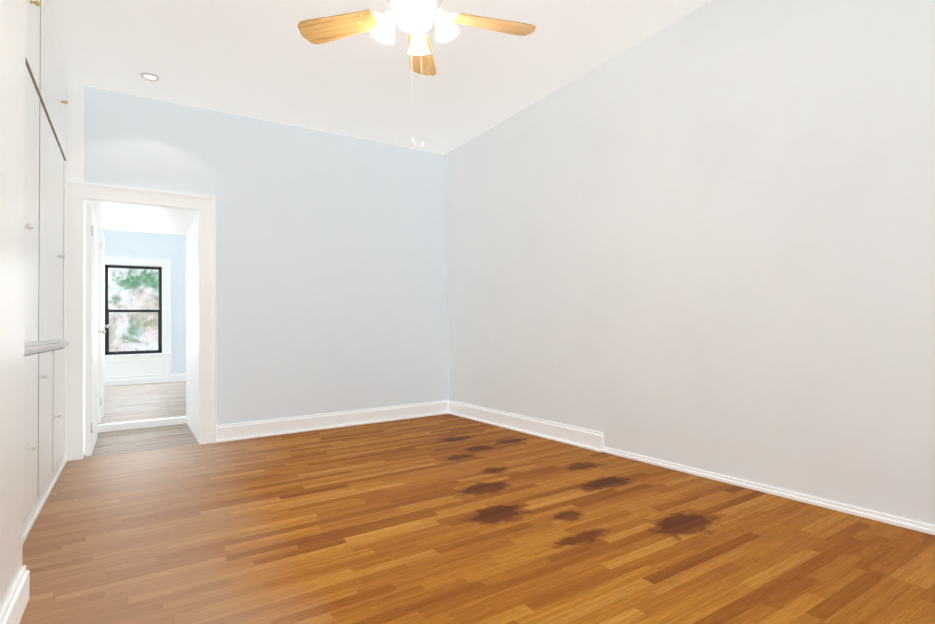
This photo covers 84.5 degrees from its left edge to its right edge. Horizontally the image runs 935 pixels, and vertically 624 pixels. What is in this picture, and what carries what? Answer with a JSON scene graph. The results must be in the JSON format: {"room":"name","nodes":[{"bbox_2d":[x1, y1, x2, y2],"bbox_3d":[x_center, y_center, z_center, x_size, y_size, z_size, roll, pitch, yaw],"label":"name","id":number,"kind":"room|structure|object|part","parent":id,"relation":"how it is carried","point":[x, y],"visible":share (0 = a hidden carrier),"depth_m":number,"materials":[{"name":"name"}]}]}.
{"room":"empty room","nodes":[
{"label":"empty room","id":0,"kind":"room"},
{"bbox_2d":[0,0,25,612],"bbox_3d":[-1.143,-0.483,0.200,1.020,2.935,3.420,0,-2,-33],"label":"wall","id":1,"kind":"structure","parent":0,"point":[12,105],"depth_m":1.71,"materials":[{"name":"paint"}]},
{"bbox_2d":[0,565,29,623],"bbox_3d":[-0.678,0.921,0.440,0.020,0.125,3.419,0,-2,-33],"label":"baseboard","id":2,"kind":"structure","parent":1,"relation":"attached to","point":[14,607],"depth_m":1.71,"materials":[{"name":"paint"}]},
{"bbox_2d":[97,381,186,424],"bbox_3d":[-3.763,1.302,7.951,4.250,0.185,5.000,0,-2,-33],"label":"floor","id":3,"kind":"structure","parent":0,"point":[133,402],"depth_m":6.76,"materials":[{"name":"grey wood"}]},
{"bbox_2d":[102,229,185,373],"bbox_3d":[-5.084,-0.151,9.990,3.950,3.025,0.250,0,-2,-33],"label":"wall","id":4,"kind":"structure","parent":0,"point":[124,243],"depth_m":9.57,"materials":[{"name":"paint"}]},
{"bbox_2d":[105,256,172,385],"bbox_3d":[-6.012,0.156,9.280,1.210,2.275,0.230,0,-2,-33],"label":"window","id":5,"kind":"structure","parent":4,"relation":"in","point":[127,369],"depth_m":9.32,"materials":[{"name":"paint"}]},
{"bbox_3d":[-6.061,-0.037,9.356,0.866,1.597,0.065,0,-2,-33],"label":"far window sash","id":6,"kind":"part","parent":5,"relation":"part of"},
{"bbox_2d":[171,373,185,381],"bbox_3d":[-4.401,1.254,10.210,2.565,0.205,0.020,0,-2,-33],"label":"baseboard","id":7,"kind":"structure","parent":4,"relation":"attached to","point":[177,377],"depth_m":9.57,"materials":[{"name":"paint"}]},
{"bbox_2d":[65,82,448,456],"bbox_3d":[-2.414,-0.305,5.211,4.336,2.935,1.320,0,-2,-33],"label":"wall","id":8,"kind":"structure","parent":0,"point":[331,280],"depth_m":4.93,"materials":[{"name":"paint"}]},
{"bbox_2d":[85,203,105,455],"bbox_3d":[-3.185,0.146,4.420,0.105,2.000,0.806,0,-2,-33],"label":"door","id":9,"kind":"structure","parent":8,"relation":"in","point":[91,364],"depth_m":4.10,"materials":[{"name":"paint"}]},
{"bbox_2d":[97,229,110,422],"bbox_3d":[-3.928,0.129,5.508,0.170,2.000,0.806,0,-2,-33],"label":"door","id":10,"kind":"structure","parent":8,"relation":"in","point":[101,316],"depth_m":5.28,"materials":[{"name":"paint"}]},
{"bbox_2d":[63,180,215,460],"bbox_3d":[-2.656,0.060,4.231,1.060,2.155,0.032,0,-2,-33],"label":"door frame","id":11,"kind":"structure","parent":8,"relation":"attached to","point":[77,193],"depth_m":4.15,"materials":[{"name":"paint"}]},
{"bbox_2d":[97,416,186,432],"bbox_3d":[-3.337,1.150,5.277,0.802,0.069,0.080,0,-2,-33],"label":"trim","id":12,"kind":"structure","parent":8,"relation":"attached to","point":[108,427],"depth_m":5.24,"materials":[{"name":"paint"}]},
{"bbox_2d":[216,400,448,442],"bbox_3d":[-1.194,1.065,5.132,2.372,0.145,0.036,0,-2,-33],"label":"baseboard","id":13,"kind":"structure","parent":8,"relation":"attached to","point":[248,430],"depth_m":5.00,"materials":[{"name":"paint"}]},
{"bbox_2d":[44,0,710,154],"bbox_3d":[-0.690,-1.958,2.733,4.536,0.150,7.470,0,-2,-33],"label":"ceiling","id":14,"kind":"structure","parent":0,"point":[265,60],"depth_m":3.75,"materials":[{"name":"paint"}]},
{"bbox_2d":[140,72,159,80],"bbox_3d":[-2.442,-1.806,3.958,0.128,0.008,0.128,0,-2,-33],"label":"recessed light","id":15,"kind":"object","parent":14,"relation":"in","point":[150,76],"visible":1,"depth_m":3.95,"materials":[{"name":"white plastic"}]},
{"bbox_2d":[297,0,535,148],"bbox_3d":[-0.199,-1.308,2.158,1.066,1.203,1.043,0,-2,-33],"label":"ceiling fan","id":16,"kind":"object","parent":14,"relation":"hanging from","point":[414,18],"visible":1,"depth_m":2.24,"materials":[{"name":"brown wood"}]},
{"bbox_2d":[19,414,934,623],"bbox_3d":[-0.610,1.108,2.610,4.536,0.120,7.400,0,-2,-33],"label":"floor","id":17,"kind":"structure","parent":0,"point":[445,519],"depth_m":2.31,"materials":[{"name":"brown wood"}]},
{"bbox_2d":[22,0,68,544],"bbox_3d":[-2.657,-0.373,2.761,0.665,2.932,2.526,0,-2,-33],"label":"closet","id":18,"kind":"object","parent":17,"relation":"on","point":[44,393],"visible":0.73,"depth_m":2.96,"materials":[{"name":"paint"}]},
{"bbox_2d":[444,0,934,525],"bbox_3d":[1.160,-0.417,3.865,0.200,2.935,7.470,0,-2,-33],"label":"wall","id":19,"kind":"structure","parent":0,"point":[702,238],"depth_m":3.06,"materials":[{"name":"paint"}]},
{"bbox_2d":[448,400,934,534],"bbox_3d":[1.393,0.957,3.287,0.036,0.145,5.949,0,-2,-33],"label":"baseboard","id":20,"kind":"structure","parent":19,"relation":"attached to","point":[579,437],"depth_m":3.88,"materials":[{"name":"paint"}]},
{"label":"outside","id":21,"kind":"structure","parent":0,"visible":0},
{"bbox_2d":[108,268,158,351],"bbox_3d":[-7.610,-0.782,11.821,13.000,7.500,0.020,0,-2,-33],"label":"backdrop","id":22,"kind":"structure","parent":21,"point":[134,326],"depth_m":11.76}
]}

